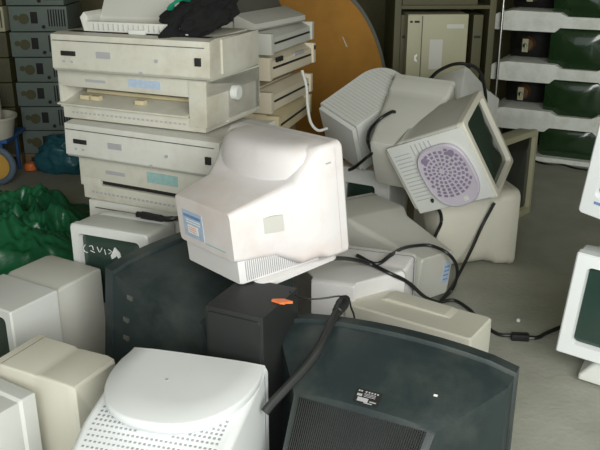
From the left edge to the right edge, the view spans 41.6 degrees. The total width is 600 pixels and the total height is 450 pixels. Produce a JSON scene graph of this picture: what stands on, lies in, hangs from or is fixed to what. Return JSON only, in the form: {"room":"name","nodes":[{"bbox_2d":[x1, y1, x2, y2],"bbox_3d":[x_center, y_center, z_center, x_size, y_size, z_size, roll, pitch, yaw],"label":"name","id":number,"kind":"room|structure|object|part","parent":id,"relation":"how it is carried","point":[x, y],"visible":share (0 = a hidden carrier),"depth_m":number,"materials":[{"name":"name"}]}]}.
{"room":"waste facility","nodes":[
{"label":"waste facility","id":0,"kind":"room"},
{"bbox_2d":[79,0,514,100],"bbox_3d":[0.300,-2.329,6.229,6.400,3.100,0.100,0,21,0],"label":"wall","id":1,"kind":"structure","parent":0,"point":[374,9],"depth_m":6.43,"materials":[{"name":"paint"}]},
{"bbox_2d":[0,127,599,449],"bbox_3d":[0.300,0.553,3.089,6.200,0.100,7.800,0,21,0],"label":"floor","id":2,"kind":"structure","parent":0,"point":[555,409],"depth_m":3.54,"materials":[{"name":"concrete"}]},
{"bbox_2d":[0,127,25,184],"bbox_3d":[-2.045,-0.460,5.248,0.450,0.284,0.447,0,21,0],"label":"cart","id":3,"kind":"object","parent":2,"relation":"on","point":[7,161],"visible":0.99,"depth_m":5.07,"materials":[{"name":"blue paint"}]},
{"bbox_2d":[0,110,16,140],"bbox_3d":[-2.020,-0.641,5.120,0.370,0.142,0.370,0,21,0],"label":"plastic tub","id":4,"kind":"object","parent":3,"relation":"on","point":[7,123],"visible":0.97,"depth_m":5.07,"materials":[{"name":"white plastic"}]},
{"bbox_3d":[-2.070,-0.458,5.253,0.324,0.271,0.384,0,20,0],"label":"frame","id":5,"kind":"part","parent":3,"relation":"part of","materials":[{"name":"blue paint"}]},
{"bbox_2d":[11,151,25,164],"bbox_3d":[-2.135,-0.531,5.727,0.380,0.083,0.420,0,21,0],"label":"wooden pallet","id":6,"kind":"object","parent":2,"relation":"on","point":[22,156],"visible":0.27,"depth_m":5.54,"materials":[{"name":"brown wood"}]},
{"bbox_2d":[0,378,41,449],"bbox_3d":[-0.955,0.638,2.207,0.360,0.360,0.306,12,24,30],"label":"monitor","id":7,"kind":"object","parent":2,"relation":"on","point":[19,422],"visible":1,"depth_m":2.16,"materials":[{"name":"grey plastic"}]},
{"bbox_2d":[24,161,36,171],"bbox_3d":[-1.840,-0.401,5.402,0.092,0.068,0.092,0,21,0],"label":"ball","id":8,"kind":"object","parent":2,"relation":"on","point":[29,166],"visible":0.91,"depth_m":5.37,"materials":[{"name":"plastic"}]},
{"bbox_2d":[25,153,36,161],"bbox_3d":[-1.730,-0.531,5.727,0.380,0.083,0.420,0,21,0],"label":"wooden pallet","id":9,"kind":"object","parent":2,"relation":"on","point":[29,156],"visible":0.11,"depth_m":5.53,"materials":[{"name":"brown wood"}]},
{"bbox_2d":[0,0,81,153],"bbox_3d":[-1.926,-1.112,5.501,0.805,1.162,0.421,0,21,-1],"label":"cases","id":10,"kind":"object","parent":9,"relation":"on","point":[21,17],"depth_m":5.32,"materials":[{"name":"grey metal"}]},
{"bbox_2d":[13,14,28,23],"bbox_3d":[-1.836,-1.357,5.201,0.102,0.068,0.006,0,21,-1],"label":"fan grille","id":11,"kind":"object","parent":10,"relation":"attached to","point":[17,18],"depth_m":5.20,"materials":[{"name":"green metal"}]},
{"bbox_2d":[14,40,29,49],"bbox_3d":[-1.848,-1.200,5.260,0.102,0.068,0.006,0,21,-1],"label":"fan grille","id":12,"kind":"object","parent":10,"relation":"attached to","point":[18,44],"depth_m":5.26,"materials":[{"name":"green metal"}]},
{"bbox_2d":[20,65,34,74],"bbox_3d":[-1.836,-1.045,5.322,0.102,0.068,0.006,0,21,1],"label":"fan grille","id":13,"kind":"object","parent":10,"relation":"attached to","point":[24,69],"depth_m":5.32,"materials":[{"name":"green metal"}]},
{"bbox_2d":[21,90,35,99],"bbox_3d":[-1.848,-0.887,5.377,0.102,0.068,0.006,0,21,-1],"label":"fan grille","id":14,"kind":"object","parent":10,"relation":"attached to","point":[25,94],"depth_m":5.37,"materials":[{"name":"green metal"}]},
{"bbox_2d":[25,114,40,123],"bbox_3d":[-1.836,-0.731,5.435,0.102,0.068,0.006,0,21,-1],"label":"fan grille","id":15,"kind":"object","parent":10,"relation":"attached to","point":[29,118],"depth_m":5.43,"materials":[{"name":"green metal"}]},
{"bbox_2d":[30,12,37,22],"bbox_3d":[-1.752,-1.365,5.201,0.045,0.074,0.008,0,21,-1],"label":"socket","id":16,"kind":"object","parent":10,"relation":"attached to","point":[33,15],"depth_m":5.20,"materials":[{"name":"plastic"}]},
{"bbox_2d":[27,138,41,146],"bbox_3d":[-1.848,-0.576,5.497,0.102,0.068,0.006,0,21,1],"label":"fan grille","id":17,"kind":"object","parent":10,"relation":"attached to","point":[31,142],"depth_m":5.49,"materials":[{"name":"green metal"}]},
{"bbox_2d":[31,38,38,48],"bbox_3d":[-1.764,-1.208,5.259,0.045,0.074,0.008,0,21,-1],"label":"socket","id":18,"kind":"object","parent":10,"relation":"attached to","point":[34,41],"depth_m":5.26,"materials":[{"name":"plastic"}]},
{"bbox_2d":[36,63,43,73],"bbox_3d":[-1.752,-1.052,5.319,0.045,0.074,0.008,0,21,1],"label":"socket","id":19,"kind":"object","parent":10,"relation":"attached to","point":[39,66],"depth_m":5.31,"materials":[{"name":"plastic"}]},
{"bbox_2d":[37,88,44,98],"bbox_3d":[-1.764,-0.896,5.376,0.045,0.074,0.008,0,21,-1],"label":"socket","id":20,"kind":"object","parent":10,"relation":"attached to","point":[40,91],"depth_m":5.37,"materials":[{"name":"plastic"}]},
{"bbox_2d":[41,112,48,122],"bbox_3d":[-1.752,-0.739,5.435,0.045,0.074,0.008,0,21,-1],"label":"socket","id":21,"kind":"object","parent":10,"relation":"attached to","point":[44,115],"depth_m":5.43,"materials":[{"name":"plastic"}]},
{"bbox_2d":[0,183,89,274],"bbox_3d":[-1.670,-0.030,4.174,1.273,0.225,1.280,0,21,0],"label":"plastic bag","id":22,"kind":"object","parent":2,"relation":"on","point":[35,222],"visible":0.8,"depth_m":4.04,"materials":[{"name":"green plastic"}]},
{"bbox_2d":[0,255,104,357],"bbox_3d":[-0.946,0.379,2.850,0.275,0.394,0.426,12,24,29],"label":"monitor","id":23,"kind":"object","parent":2,"relation":"on","point":[53,297],"visible":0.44,"depth_m":2.78,"materials":[{"name":"grey plastic"}]},
{"bbox_2d":[34,134,79,174],"bbox_3d":[-1.605,-0.492,5.360,0.412,0.273,0.233,0,21,0],"label":"bag","id":24,"kind":"object","parent":2,"relation":"on","point":[52,157],"visible":0.75,"depth_m":5.29,"materials":[{"name":"teal plastic"}]},
{"bbox_2d":[0,334,114,449],"bbox_3d":[-0.718,0.565,2.372,0.306,0.380,0.190,10,23,24],"label":"monitor","id":25,"kind":"object","parent":2,"relation":"on","point":[67,381],"visible":0.64,"depth_m":2.26,"materials":[{"name":"beige plastic"}]},
{"bbox_2d":[70,211,173,309],"bbox_3d":[-0.661,0.231,3.051,0.340,0.530,0.253,8,22,21],"label":"monitor","id":26,"kind":"object","parent":2,"relation":"on","point":[98,240],"visible":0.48,"depth_m":2.93,"materials":[{"name":"grey plastic"}]},
{"bbox_2d":[135,211,178,221],"bbox_3d":[-0.510,-0.029,2.938,0.238,0.040,0.034,9,22,23],"label":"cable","id":27,"kind":"object","parent":26,"relation":"on","point":[143,215],"visible":0.77,"depth_m":2.94,"materials":[{"name":"rubber"}]},
{"bbox_2d":[72,347,268,449],"bbox_3d":[-0.346,0.646,2.050,0.405,0.438,0.501,5,21,14],"label":"monitor","id":28,"kind":"object","parent":2,"relation":"on","point":[152,399],"visible":1,"depth_m":2.00,"materials":[{"name":"white plastic"}]},
{"bbox_2d":[105,232,293,365],"bbox_3d":[-0.318,0.340,2.742,0.493,0.569,0.560,16,26,37],"label":"television","id":29,"kind":"object","parent":2,"relation":"on","point":[156,297],"visible":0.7,"depth_m":2.55,"materials":[{"name":"black plastic"}]},
{"bbox_3d":[-0.566,0.309,2.575,0.024,0.016,0.009,25,31,33],"label":"socket plate","id":30,"kind":"part","parent":29,"relation":"part of","materials":[{"name":"metal"}]},
{"bbox_3d":[-0.572,0.372,2.603,0.024,0.016,0.009,25,31,33],"label":"socket plate","id":31,"kind":"part","parent":29,"relation":"part of","materials":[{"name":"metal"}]},
{"bbox_3d":[-0.544,0.233,2.532,0.024,0.016,0.009,25,31,33],"label":"socket plate","id":32,"kind":"part","parent":29,"relation":"part of","materials":[{"name":"metal"}]},
{"bbox_2d":[175,120,348,283],"bbox_3d":[-0.144,-0.074,2.488,0.394,0.440,0.504,-16,26,-36],"label":"monitor","id":33,"kind":"object","parent":29,"relation":"on","point":[270,207],"visible":1,"depth_m":2.36,"materials":[{"name":"white plastic"}]},
{"bbox_2d":[205,281,297,449],"bbox_3d":[-0.138,0.468,2.372,0.186,0.561,0.219,10,23,24],"label":"computer tower","id":34,"kind":"object","parent":2,"relation":"on","point":[243,323],"visible":0.62,"depth_m":2.24,"materials":[{"name":"black plastic"}]},
{"bbox_3d":[-0.184,0.502,2.283,0.170,0.535,0.006,10,23,24],"label":"panel","id":35,"kind":"part","parent":34,"relation":"part of","materials":[{"name":"black plastic"}]},
{"bbox_2d":[271,299,292,304],"bbox_3d":[-0.050,0.216,2.234,0.062,0.006,0.028,5,21,14],"label":"tag","id":36,"kind":"object","parent":34,"relation":"on","point":[279,301],"visible":1,"depth_m":2.23,"materials":[{"name":"orange plastic"}]},
{"bbox_2d":[279,0,385,160],"bbox_3d":[0.067,-0.896,5.000,1.000,1.280,0.107,-1,21,-4],"label":"board","id":37,"kind":"object","parent":2,"relation":"on","point":[348,46],"visible":0.34,"depth_m":4.93,"materials":[{"name":"orange wood"}]},
{"bbox_2d":[293,246,415,316],"bbox_3d":[0.176,0.318,3.042,0.460,0.373,0.376,7,22,18],"label":"monitor","id":38,"kind":"object","parent":2,"relation":"on","point":[355,280],"visible":0.44,"depth_m":2.90,"materials":[{"name":"white plastic"}]},
{"bbox_2d":[343,160,407,212],"bbox_3d":[0.379,-0.137,4.206,0.330,0.410,0.306,11,23,28],"label":"monitor","id":39,"kind":"object","parent":2,"relation":"on","point":[357,182],"visible":0.16,"depth_m":4.05,"materials":[{"name":"grey plastic"}]},
{"bbox_2d":[319,68,399,169],"bbox_3d":[0.350,-0.532,3.956,0.503,0.480,0.336,-12,24,-30],"label":"monitor","id":40,"kind":"object","parent":39,"relation":"on","point":[348,114],"visible":0.69,"depth_m":3.84,"materials":[{"name":"grey plastic"}]},
{"bbox_2d":[333,256,441,303],"bbox_3d":[0.364,0.227,3.010,0.142,0.552,0.927,17,26,38],"label":"power cable","id":41,"kind":"object","parent":2,"relation":"on","point":[338,258],"visible":0.91,"depth_m":2.90,"materials":[{"name":"black rubber"}]},
{"bbox_2d":[346,193,452,297],"bbox_3d":[0.388,0.100,3.615,0.432,0.368,0.601,-18,27,-40],"label":"monitor","id":42,"kind":"object","parent":2,"relation":"on","point":[374,221],"visible":0.41,"depth_m":3.49,"materials":[{"name":"grey plastic"}]},
{"bbox_2d":[282,313,519,449],"bbox_3d":[0.186,0.584,2.149,0.688,0.500,0.443,10,23,25],"label":"television","id":43,"kind":"object","parent":2,"relation":"on","point":[372,385],"visible":0.98,"depth_m":2.08,"materials":[{"name":"black plastic"}]},
{"bbox_2d":[261,295,349,414],"bbox_3d":[0.041,0.359,2.226,0.072,0.181,0.452,12,24,29],"label":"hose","id":44,"kind":"object","parent":43,"relation":"on","point":[342,303],"visible":1,"depth_m":2.16,"materials":[{"name":"black plastic"}]},
{"bbox_2d":[289,291,341,299],"bbox_3d":[0.052,0.209,2.344,0.184,0.064,0.016,-8,22,-20],"label":"wire","id":45,"kind":"object","parent":44,"relation":"attached to","point":[289,291],"visible":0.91,"depth_m":2.35,"materials":[{"name":"black rubber"}]},
{"bbox_2d":[349,301,354,317],"bbox_3d":[0.160,0.288,2.468,0.009,0.174,0.131,7,22,18],"label":"wire","id":46,"kind":"object","parent":44,"relation":"hanging from","point":[350,301],"visible":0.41,"depth_m":2.46,"materials":[{"name":"black rubber"}]},
{"bbox_2d":[344,290,490,351],"bbox_3d":[0.405,0.436,2.798,0.480,0.323,0.191,13,24,31],"label":"case","id":47,"kind":"object","parent":2,"relation":"on","point":[395,308],"visible":0.36,"depth_m":2.71,"materials":[{"name":"beige plastic"}]},
{"bbox_3d":[0.421,0.277,2.784,0.278,0.014,0.075,13,24,31],"label":"raised lid","id":48,"kind":"part","parent":47,"relation":"part of","materials":[{"name":"beige plastic"}]},
{"bbox_2d":[356,243,510,336],"bbox_3d":[0.507,0.231,3.247,0.645,0.394,0.407,-4,21,-12],"label":"power cable","id":49,"kind":"object","parent":2,"relation":"on","point":[447,253],"visible":0.86,"depth_m":3.38,"materials":[{"name":"black rubber"}]},
{"bbox_2d":[384,0,496,90],"bbox_3d":[0.878,-1.058,5.113,0.620,1.500,0.420,-1,21,-2],"label":"cabinet","id":50,"kind":"object","parent":2,"relation":"on","point":[393,8],"visible":0.28,"depth_m":4.89,"materials":[{"name":"metal"}]},
{"bbox_3d":[0.588,-1.054,5.104,0.040,1.500,0.420,-1,21,-2],"label":"panel","id":51,"kind":"part","parent":50,"relation":"part of","materials":[{"name":"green metal"}]},
{"bbox_2d":[399,12,405,74],"bbox_3d":[0.644,-1.128,5.064,0.060,0.460,0.344,-1,21,-2],"label":"computer tower","id":52,"kind":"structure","parent":50,"relation":"in","point":[403,16],"depth_m":4.89,"materials":[{"name":"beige metal"}]},
{"bbox_2d":[401,9,468,78],"bbox_3d":[0.826,-1.107,4.994,0.370,0.468,0.349,-1,21,-3],"label":"computer tower","id":53,"kind":"object","parent":50,"relation":"in","point":[435,39],"visible":0.64,"depth_m":4.82,"materials":[{"name":"grey plastic"}]},
{"bbox_3d":[0.693,-1.046,4.831,0.085,0.459,0.010,-1,21,-3],"label":"panel","id":54,"kind":"part","parent":53,"relation":"part of","materials":[{"name":"beige plastic"}]},
{"bbox_2d":[402,0,477,4],"bbox_3d":[0.844,-1.450,4.932,0.460,0.120,0.344,-1,21,-2],"label":"computer tower","id":55,"kind":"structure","parent":50,"relation":"on","point":[404,2],"depth_m":4.79,"materials":[{"name":"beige metal"}]},
{"bbox_2d":[401,1,489,8],"bbox_3d":[0.878,-1.392,4.983,0.540,0.022,0.410,-1,21,-2],"label":"shelf","id":56,"kind":"object","parent":50,"relation":"attached to","point":[481,4],"depth_m":4.79,"materials":[{"name":"metal"}]},
{"bbox_2d":[462,10,483,78],"bbox_3d":[1.087,-1.128,5.064,0.060,0.460,0.344,-1,21,-2],"label":"computer tower","id":57,"kind":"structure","parent":50,"relation":"on","point":[475,21],"depth_m":4.90,"materials":[{"name":"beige metal"}]},
{"bbox_3d":[1.167,-1.061,5.123,0.040,1.500,0.420,-1,21,-2],"label":"panel","id":58,"kind":"part","parent":50,"relation":"part of","materials":[{"name":"green metal"}]},
{"bbox_2d":[413,180,520,263],"bbox_3d":[0.821,-0.040,3.972,0.406,0.392,0.420,-4,21,-9],"label":"monitor","id":59,"kind":"object","parent":2,"relation":"on","point":[496,242],"visible":0.69,"depth_m":3.79,"materials":[{"name":"beige plastic"}]},
{"bbox_2d":[370,74,456,187],"bbox_3d":[0.550,-0.449,3.781,0.321,0.494,0.572,8,22,21],"label":"monitor","id":60,"kind":"object","parent":59,"relation":"on","point":[412,98],"visible":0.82,"depth_m":3.69,"materials":[{"name":"grey plastic"}]},
{"bbox_2d":[348,110,395,171],"bbox_3d":[0.308,-0.388,3.748,0.158,0.336,0.238,-18,27,-40],"label":"power cable","id":61,"kind":"object","parent":60,"relation":"hanging from","point":[379,119],"visible":0.99,"depth_m":3.67,"materials":[{"name":"black rubber"}]},
{"bbox_2d":[386,90,512,212],"bbox_3d":[0.682,-0.328,3.601,0.532,0.561,0.422,12,23,28],"label":"monitor","id":62,"kind":"object","parent":59,"relation":"on","point":[457,154],"visible":0.98,"depth_m":3.48,"materials":[{"name":"grey plastic"}]},
{"bbox_2d":[431,198,442,237],"bbox_3d":[0.629,-0.029,3.678,0.030,0.234,0.134,13,24,32],"label":"power cable","id":63,"kind":"object","parent":62,"relation":"hanging from","point":[432,199],"visible":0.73,"depth_m":3.72,"materials":[{"name":"black rubber"}]},
{"bbox_3d":[0.621,-0.237,3.499,0.373,0.358,0.016,-14,27,37],"label":"underside plate","id":64,"kind":"part","parent":62,"relation":"part of","materials":[{"name":"grey plastic"}]},
{"bbox_2d":[444,202,495,298],"bbox_3d":[0.756,0.107,3.633,0.074,0.341,0.455,15,25,35],"label":"power cable","id":65,"kind":"object","parent":59,"relation":"attached to","point":[493,203],"visible":0.89,"depth_m":3.75,"materials":[{"name":"black rubber"}]},
{"bbox_2d":[494,0,504,95],"bbox_3d":[1.387,-1.230,5.490,0.021,1.560,0.022,0,21,0],"label":"metal post","id":66,"kind":"object","parent":2,"relation":"on","point":[503,1],"visible":0.48,"depth_m":5.48,"materials":[{"name":"silver metal"}]},
{"bbox_2d":[502,128,537,217],"bbox_3d":[1.087,-0.286,4.477,0.301,0.500,0.425,19,27,41],"label":"monitor","id":67,"kind":"object","parent":2,"relation":"on","point":[521,143],"visible":0.41,"depth_m":4.43,"materials":[{"name":"beige plastic"}]},
{"bbox_2d":[435,67,498,120],"bbox_3d":[0.910,-0.648,4.445,0.407,0.492,0.421,17,27,38],"label":"monitor","id":68,"kind":"object","parent":67,"relation":"on","point":[467,83],"visible":0.12,"depth_m":4.34,"materials":[{"name":"grey plastic"}]},
{"bbox_2d":[429,62,487,102],"bbox_3d":[0.790,-0.643,4.054,0.551,0.370,0.080,-16,26,-36],"label":"power cable","id":69,"kind":"object","parent":68,"relation":"on","point":[473,66],"visible":0.65,"depth_m":4.04,"materials":[{"name":"black rubber"}]},
{"bbox_2d":[511,332,533,341],"bbox_3d":[0.895,0.450,3.178,0.090,0.028,0.032,2,21,6],"label":"plug","id":70,"kind":"object","parent":2,"relation":"on","point":[515,336],"visible":1,"depth_m":3.17,"materials":[{"name":"black plastic"}]},
{"bbox_2d":[529,325,560,339],"bbox_3d":[1.051,0.430,3.245,0.333,0.022,0.039,-11,23,-27],"label":"power cable","id":71,"kind":"object","parent":2,"relation":"on","point":[557,328],"visible":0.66,"depth_m":3.21,"materials":[{"name":"black rubber"}]},
{"bbox_2d":[535,160,587,170],"bbox_3d":[1.847,-0.411,5.505,0.448,0.017,0.045,13,24,30],"label":"cable","id":72,"kind":"object","parent":2,"relation":"on","point":[535,160],"visible":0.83,"depth_m":5.52,"materials":[{"name":"black rubber"}]},
{"bbox_2d":[535,145,589,166],"bbox_3d":[2.080,-0.492,5.706,1.420,0.043,0.460,10,23,25],"label":"tray","id":73,"kind":"object","parent":2,"relation":"on","point":[539,157],"visible":0.06,"depth_m":5.58,"materials":[{"name":"white plastic"}]},
{"bbox_2d":[502,128,539,144],"bbox_3d":[1.649,-0.691,5.880,0.340,0.225,0.394,10,23,25],"label":"tube","id":74,"kind":"object","parent":73,"relation":"on","point":[504,130],"visible":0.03,"depth_m":5.91,"materials":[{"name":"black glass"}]},
{"bbox_2d":[496,97,599,136],"bbox_3d":[2.080,-0.751,5.609,1.420,0.149,0.460,10,23,25],"label":"tray","id":75,"kind":"object","parent":74,"relation":"on","point":[512,114],"visible":0.56,"depth_m":5.57,"materials":[{"name":"white plastic"}]},
{"bbox_2d":[506,80,544,102],"bbox_3d":[1.649,-0.990,5.768,0.340,0.265,0.394,10,23,25],"label":"tube","id":76,"kind":"object","parent":75,"relation":"on","point":[533,92],"visible":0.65,"depth_m":5.72,"materials":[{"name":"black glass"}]},
{"bbox_2d":[491,54,599,83],"bbox_3d":[2.080,-1.063,5.492,1.420,0.134,0.460,10,23,25],"label":"tray","id":77,"kind":"object","parent":76,"relation":"on","point":[512,68],"visible":0.7,"depth_m":5.47,"materials":[{"name":"white plastic"}]},
{"bbox_2d":[510,30,550,57],"bbox_3d":[1.649,-1.306,5.650,0.340,0.280,0.394,10,23,25],"label":"tube","id":78,"kind":"object","parent":77,"relation":"on","point":[522,43],"visible":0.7,"depth_m":5.61,"materials":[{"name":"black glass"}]},
{"bbox_2d":[495,7,599,32],"bbox_3d":[2.080,-1.386,5.372,1.420,0.134,0.460,10,23,25],"label":"tray","id":79,"kind":"object","parent":78,"relation":"on","point":[515,18],"visible":0.69,"depth_m":5.35,"materials":[{"name":"white plastic"}]},
{"bbox_2d":[514,0,554,7],"bbox_3d":[1.649,-1.625,5.531,0.340,0.270,0.394,10,23,25],"label":"tube","id":80,"kind":"object","parent":79,"relation":"on","point":[517,3],"visible":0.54,"depth_m":5.54,"materials":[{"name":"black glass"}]},
{"bbox_2d":[554,0,599,17],"bbox_3d":[1.966,-1.565,5.371,0.400,0.270,0.394,10,23,25],"label":"tube","id":81,"kind":"object","parent":79,"relation":"on","point":[572,8],"visible":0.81,"depth_m":5.25,"materials":[{"name":"green glass"}]},
{"bbox_2d":[548,28,599,70],"bbox_3d":[1.966,-1.247,5.490,0.400,0.280,0.394,10,23,25],"label":"tube","id":82,"kind":"object","parent":77,"relation":"on","point":[568,48],"visible":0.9,"depth_m":5.34,"materials":[{"name":"green glass"}]},
{"bbox_2d":[543,80,599,117],"bbox_3d":[1.966,-0.931,5.609,0.400,0.265,0.394,10,23,25],"label":"tube","id":83,"kind":"object","parent":75,"relation":"on","point":[562,97],"visible":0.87,"depth_m":5.45,"materials":[{"name":"green glass"}]},
{"bbox_2d":[538,128,595,159],"bbox_3d":[1.966,-0.632,5.720,0.400,0.225,0.394,10,23,25],"label":"tube","id":84,"kind":"object","parent":73,"relation":"on","point":[552,142],"visible":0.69,"depth_m":5.56,"materials":[{"name":"green glass"}]},
{"bbox_2d":[556,245,599,384],"bbox_3d":[1.256,0.320,2.858,0.538,0.516,0.386,11,23,27],"label":"monitor","id":85,"kind":"object","parent":2,"relation":"on","point":[579,334],"visible":1,"depth_m":2.80,"materials":[{"name":"white plastic"}]},
{"bbox_2d":[579,123,599,218],"bbox_3d":[1.280,-0.163,2.688,0.531,0.508,0.432,16,26,36],"label":"monitor","id":86,"kind":"object","parent":85,"relation":"on","point":[589,204],"visible":1,"depth_m":2.71,"materials":[{"name":"white plastic"}]},
{"bbox_3d":[-0.255,-0.232,4.186,0.300,0.603,0.520,7,22,19],"label":"carton","id":87,"kind":"object","parent":2,"relation":"on","visible":0},
{"bbox_2d":[245,93,311,127],"bbox_3d":[-0.194,-0.577,4.021,0.370,0.114,0.590,6,21,15],"label":"printer","id":88,"kind":"object","parent":87,"relation":"on","point":[287,115],"visible":0.35,"depth_m":3.92,"materials":[{"name":"yellow plastic"}]},
{"bbox_2d":[254,71,312,113],"bbox_3d":[-0.205,-0.686,3.993,0.370,0.109,0.590,7,22,19],"label":"printer","id":89,"kind":"object","parent":88,"relation":"on","point":[276,93],"visible":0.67,"depth_m":3.88,"materials":[{"name":"beige plastic"}]},
{"bbox_3d":[-0.237,-0.735,3.977,0.250,0.006,0.400,7,22,19],"label":"lid","id":90,"kind":"part","parent":89,"relation":"part of","materials":[{"name":"beige plastic"}]},
{"bbox_2d":[258,42,315,80],"bbox_3d":[-0.197,-0.835,3.943,0.372,0.116,0.590,8,22,21],"label":"printer","id":91,"kind":"object","parent":89,"relation":"on","point":[282,62],"visible":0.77,"depth_m":3.84,"materials":[{"name":"beige plastic"}]},
{"bbox_2d":[258,21,313,55],"bbox_3d":[-0.200,-0.939,3.898,0.370,0.104,0.590,7,22,19],"label":"printer","id":92,"kind":"object","parent":91,"relation":"on","point":[271,41],"visible":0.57,"depth_m":3.77,"materials":[{"name":"grey plastic"}]},
{"bbox_2d":[221,0,304,30],"bbox_3d":[-0.298,-1.079,3.802,0.480,0.224,0.480,11,23,26],"label":"machine","id":93,"kind":"object","parent":92,"relation":"on","point":[258,15],"visible":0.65,"depth_m":3.71,"materials":[{"name":"grey plastic"}]},
{"bbox_2d":[301,70,327,131],"bbox_3d":[0.059,-0.580,3.714,0.142,0.282,0.062,9,22,22],"label":"cable","id":94,"kind":"object","parent":91,"relation":"hanging from","point":[302,71],"visible":1,"depth_m":3.71,"materials":[{"name":"grey plastic"}]},
{"bbox_3d":[-0.487,0.168,3.408,0.520,0.398,0.350,9,22,22],"label":"carton","id":95,"kind":"object","parent":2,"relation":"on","visible":0},
{"bbox_2d":[89,198,179,233],"bbox_3d":[-0.469,-0.064,3.276,0.670,0.125,0.421,9,22,23],"label":"printer","id":96,"kind":"object","parent":95,"relation":"on","point":[97,206],"visible":0.14,"depth_m":3.16,"materials":[{"name":"plastic"}]},
{"bbox_2d":[79,157,204,213],"bbox_3d":[-0.494,-0.208,3.230,0.680,0.176,0.420,10,23,25],"label":"printer","id":97,"kind":"object","parent":96,"relation":"on","point":[145,187],"visible":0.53,"depth_m":3.09,"materials":[{"name":"beige plastic"}]},
{"bbox_3d":[-0.538,-0.134,3.073,0.560,0.019,0.030,10,23,25],"label":"slot shadow plate","id":98,"kind":"part","parent":97,"relation":"part of","materials":[{"name":"plastic"}]},
{"bbox_2d":[64,117,274,175],"bbox_3d":[-0.513,-0.348,3.141,0.723,0.140,0.424,10,23,25],"label":"printer","id":99,"kind":"object","parent":97,"relation":"on","point":[188,152],"visible":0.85,"depth_m":2.97,"materials":[{"name":"plastic"}]},
{"bbox_3d":[-0.860,-0.325,3.087,0.063,0.017,0.007,10,23,25],"label":"control panel","id":100,"kind":"part","parent":99,"relation":"part of","materials":[{"name":"plastic"}]},
{"bbox_2d":[57,64,259,132],"bbox_3d":[-0.549,-0.535,3.155,0.704,0.192,0.432,9,22,23],"label":"printer","id":101,"kind":"object","parent":99,"relation":"on","point":[201,106],"visible":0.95,"depth_m":3.00,"materials":[{"name":"beige plastic"}]},
{"bbox_2d":[57,90,189,117],"bbox_3d":[-0.659,-0.472,3.056,0.600,0.036,0.132,9,22,23],"label":"shelf","id":102,"kind":"object","parent":101,"relation":"attached to","point":[101,101],"depth_m":3.05,"materials":[{"name":"beige plastic"}]},
{"bbox_2d":[50,27,258,80],"bbox_3d":[-0.552,-0.682,3.060,0.678,0.143,0.424,8,22,20],"label":"printer","id":103,"kind":"object","parent":101,"relation":"on","point":[222,52],"visible":0.98,"depth_m":2.89,"materials":[{"name":"beige plastic"}]},
{"bbox_3d":[-0.871,-0.645,2.967,0.063,0.017,0.007,8,22,20],"label":"control panel","id":104,"kind":"part","parent":103,"relation":"part of","materials":[{"name":"plastic"}]},
{"bbox_2d":[80,9,187,34],"bbox_3d":[-0.578,-0.774,2.996,0.448,0.073,0.240,7,22,18],"label":"paper tray","id":105,"kind":"object","parent":103,"relation":"on","point":[91,21],"visible":0.75,"depth_m":2.92,"materials":[{"name":"plastic"}]},
{"bbox_3d":[-0.782,-0.791,3.036,0.032,0.069,0.170,7,22,18],"label":"plate","id":106,"kind":"part","parent":105,"relation":"part of","materials":[{"name":"plastic"}]},
{"bbox_3d":[-0.564,-0.760,2.999,0.420,0.038,0.234,7,22,18],"label":"tray plate","id":107,"kind":"part","parent":105,"relation":"part of","materials":[{"name":"plastic"}]},
{"bbox_2d":[100,0,178,23],"bbox_3d":[-0.581,-0.886,3.093,0.330,0.161,0.249,4,21,11],"label":"printer cover","id":108,"kind":"object","parent":105,"relation":"on","point":[134,11],"visible":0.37,"depth_m":3.02,"materials":[{"name":"grey plastic"}]},
{"bbox_3d":[-0.540,-0.757,3.075,0.610,0.010,0.280,8,22,20],"label":"lid","id":109,"kind":"part","parent":103,"relation":"part of","materials":[{"name":"beige plastic"}]},
{"bbox_2d":[194,58,200,66],"bbox_3d":[-0.360,-0.573,2.784,0.024,0.029,0.008,8,22,20],"label":"switch","id":110,"kind":"object","parent":103,"relation":"attached to","point":[197,61],"depth_m":2.78,"materials":[{"name":"plastic"}]},
{"bbox_2d":[158,0,239,37],"bbox_3d":[-0.372,-0.778,2.945,0.255,0.199,0.368,7,22,19],"label":"cloth","id":111,"kind":"object","parent":103,"relation":"on","point":[194,18],"visible":0.83,"depth_m":2.83,"materials":[{"name":"black fabric"}]},
{"bbox_2d":[167,0,190,10],"bbox_3d":[-0.426,-0.786,2.811,0.051,0.043,0.102,19,27,41],"label":"strap","id":112,"kind":"object","parent":111,"relation":"on","point":[171,6],"visible":1,"depth_m":2.78,"materials":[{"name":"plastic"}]},
{"bbox_3d":[-0.226,-0.657,2.983,0.012,0.125,0.320,8,22,20],"label":"panel","id":113,"kind":"part","parent":103,"relation":"part of","materials":[{"name":"beige plastic"}]},
{"bbox_3d":[-0.244,-0.506,3.013,0.030,0.056,0.056,9,22,23],"label":"platen knob","id":114,"kind":"part","parent":101,"relation":"part of","materials":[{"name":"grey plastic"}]},
{"bbox_2d":[205,157,210,164],"bbox_3d":[-0.330,-0.230,2.840,0.024,0.028,0.008,10,23,25],"label":"switch","id":115,"kind":"object","parent":99,"relation":"attached to","point":[207,159],"depth_m":2.84,"materials":[{"name":"plastic"}]}
]}

